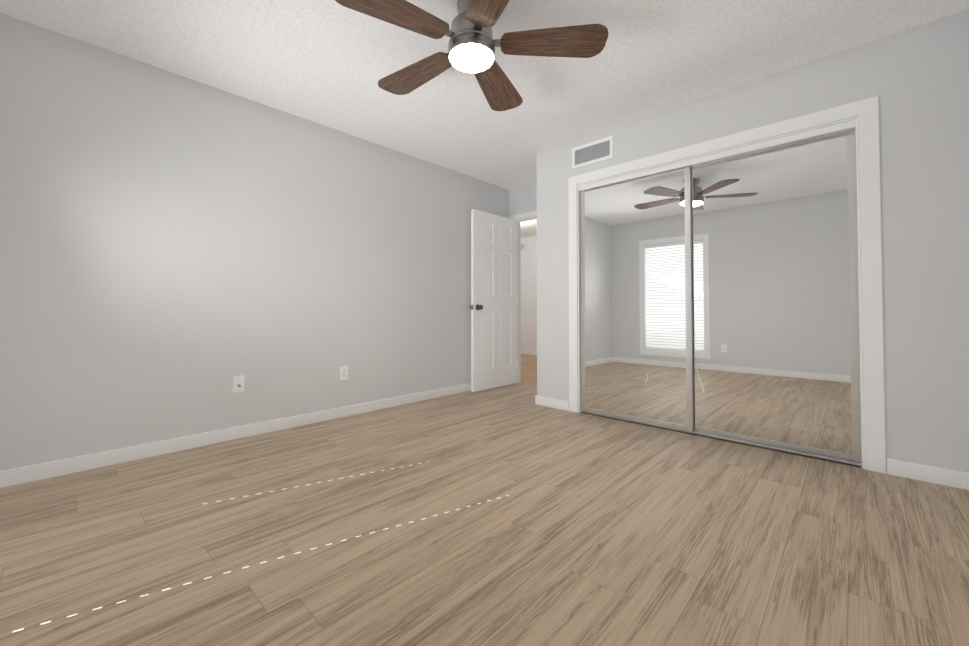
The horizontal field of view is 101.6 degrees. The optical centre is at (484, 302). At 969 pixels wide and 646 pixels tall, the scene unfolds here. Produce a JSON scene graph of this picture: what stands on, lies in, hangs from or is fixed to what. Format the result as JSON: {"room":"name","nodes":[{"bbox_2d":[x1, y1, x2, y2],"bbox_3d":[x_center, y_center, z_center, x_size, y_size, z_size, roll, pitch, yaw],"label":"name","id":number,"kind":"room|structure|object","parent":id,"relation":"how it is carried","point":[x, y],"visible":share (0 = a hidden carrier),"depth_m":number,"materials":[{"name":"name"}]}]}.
{"room":"empty bedroom","nodes":[
{"label":"empty bedroom","id":0,"kind":"room"},
{"bbox_2d":[0,13,508,470],"bbox_3d":[-1.179,-0.248,3.490,0.100,2.440,4.441,-1,-2,43],"label":"wall","id":1,"kind":"structure","parent":0,"point":[178,252],"depth_m":2.62,"materials":[{"name":"grey paint"}]},
{"bbox_2d":[0,383,470,487],"bbox_3d":[-1.136,0.928,3.426,0.017,0.085,4.241,-1,-2,43],"label":"baseboard","id":2,"kind":"structure","parent":1,"relation":"attached to","point":[15,476],"depth_m":2.59,"materials":[{"name":"white wood"}]},
{"bbox_2d":[233,375,243,392],"bbox_3d":[-1.730,0.572,2.787,0.036,0.115,0.070,-1,-2,43],"label":"electrical outlet","id":3,"kind":"object","parent":1,"relation":"attached to","point":[238,383],"visible":1,"depth_m":2.79,"materials":[{"name":"white plastic"}]},
{"bbox_2d":[340,366,347,379],"bbox_3d":[-1.199,0.597,3.372,0.008,0.115,0.070,-1,-2,43],"label":"electrical outlet","id":4,"kind":"object","parent":1,"relation":"attached to","point":[343,372],"visible":1,"depth_m":3.37,"materials":[{"name":"white plastic"}]},
{"bbox_2d":[0,354,968,645],"bbox_3d":[0.065,1.010,4.149,6.685,0.050,7.143,-1,-2,43],"label":"floor","id":5,"kind":"structure","parent":0,"point":[512,515],"depth_m":1.54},
{"bbox_2d":[0,0,968,237],"bbox_3d":[0.065,-1.479,4.200,6.685,0.050,7.143,-1,-2,43],"label":"ceiling","id":6,"kind":"structure","parent":0,"point":[330,63],"depth_m":2.38,"materials":[{"name":"white paint"}]},
{"bbox_2d":[335,0,607,110],"bbox_3d":[-0.099,-1.345,1.988,1.262,0.308,1.287,-1,-2,43],"label":"fan","id":7,"kind":"object","parent":6,"relation":"hanging from","point":[472,44],"visible":1,"depth_m":1.93,"materials":[{"name":"brown wood"}]},
{"bbox_2d":[509,183,536,217],"bbox_3d":[0.688,-0.224,4.714,0.943,2.440,0.100,-1,-2,43],"label":"wall","id":8,"kind":"structure","parent":0,"point":[522,199],"depth_m":4.86,"materials":[{"name":"grey paint"}]},
{"bbox_2d":[508,210,536,383],"bbox_3d":[0.687,-0.054,4.711,0.939,2.100,0.132,-1,-2,43],"label":"door frame","id":9,"kind":"structure","parent":8,"relation":"attached to","point":[519,218],"depth_m":4.96,"materials":[{"name":"white wood"}]},
{"bbox_2d":[470,209,517,391],"bbox_3d":[0.130,-0.027,4.644,0.175,2.020,0.776,-1,-2,43],"label":"door","id":10,"kind":"structure","parent":9,"relation":"attached to","point":[494,298],"depth_m":4.59,"materials":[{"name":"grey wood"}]},
{"bbox_2d":[521,235,536,349],"bbox_3d":[1.643,-0.167,7.523,4.398,2.440,0.100,-1,-2,43],"label":"wall","id":11,"kind":"structure","parent":0,"point":[529,292],"depth_m":8.12,"materials":[{"name":"grey paint"}]},
{"bbox_2d":[521,242,524,250],"bbox_3d":[0.745,-1.171,8.309,0.280,0.180,0.016,-1,-2,43],"label":"air vent","id":12,"kind":"object","parent":11,"relation":"in","point":[522,246],"visible":0.27,"depth_m":8.24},
{"bbox_2d":[521,349,536,355],"bbox_3d":[1.604,1.000,7.459,4.198,0.105,0.014,-1,-2,43],"label":"baseboard","id":13,"kind":"structure","parent":11,"relation":"attached to","point":[523,351],"depth_m":8.10,"materials":[{"name":"white wood"}]},
{"bbox_2d":[536,10,968,472],"bbox_3d":[1.521,-0.259,2.951,2.687,2.440,0.100,-1,-2,43],"label":"wall","id":14,"kind":"structure","parent":0,"point":[915,80],"depth_m":2.16,"materials":[{"name":"grey paint"}]},
{"bbox_2d":[536,395,568,410],"bbox_3d":[0.640,0.933,3.677,0.340,0.085,0.014,-1,-2,43],"label":"baseboard","id":15,"kind":"structure","parent":14,"relation":"attached to","point":[543,401],"depth_m":3.67,"materials":[{"name":"white wood"}]},
{"bbox_2d":[572,135,612,168],"bbox_3d":[0.936,-1.310,3.447,0.390,0.190,0.010,-1,-2,43],"label":"air vent","id":16,"kind":"object","parent":14,"relation":"in","point":[596,151],"visible":1,"depth_m":3.44,"materials":[{"name":"white metal"}]},
{"bbox_2d":[580,166,692,430],"bbox_3d":[1.198,-0.035,3.230,0.907,1.967,0.022,-1,-2,43],"label":"mirror door","id":17,"kind":"structure","parent":14,"relation":"in","point":[636,322],"depth_m":3.18,"materials":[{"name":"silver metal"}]},
{"bbox_2d":[581,127,861,467],"bbox_3d":[1.538,-0.049,2.938,1.806,2.018,0.074,-1,-2,43],"label":"trim","id":18,"kind":"structure","parent":14,"relation":"attached to","point":[810,455],"depth_m":2.64,"materials":[{"name":"silver metal"}]},
{"bbox_2d":[568,96,885,473],"bbox_3d":[1.529,-0.097,2.930,2.000,2.115,0.116,-1,-2,43],"label":"trim","id":19,"kind":"structure","parent":14,"relation":"attached to","point":[865,123],"depth_m":2.29,"materials":[{"name":"white wood"}]},
{"bbox_2d":[690,129,860,461],"bbox_3d":[1.865,-0.047,2.653,0.937,1.967,0.022,-1,-2,43],"label":"mirror door","id":20,"kind":"structure","parent":14,"relation":"in","point":[775,316],"depth_m":2.58,"materials":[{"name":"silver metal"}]},
{"bbox_2d":[887,458,967,489],"bbox_3d":[2.333,0.901,2.086,0.290,0.085,0.014,-1,-2,43],"label":"baseboard","id":21,"kind":"structure","parent":14,"relation":"attached to","point":[899,468],"depth_m":2.08,"materials":[{"name":"white wood"}]},
{"bbox_2d":[967,5,968,77],"bbox_3d":[1.295,-0.306,0.676,0.100,2.440,3.727,-1,-2,43],"label":"wall","id":22,"kind":"structure","parent":0,"point":[968,36],"depth_m":2.01,"materials":[{"name":"grey paint"}]}
]}

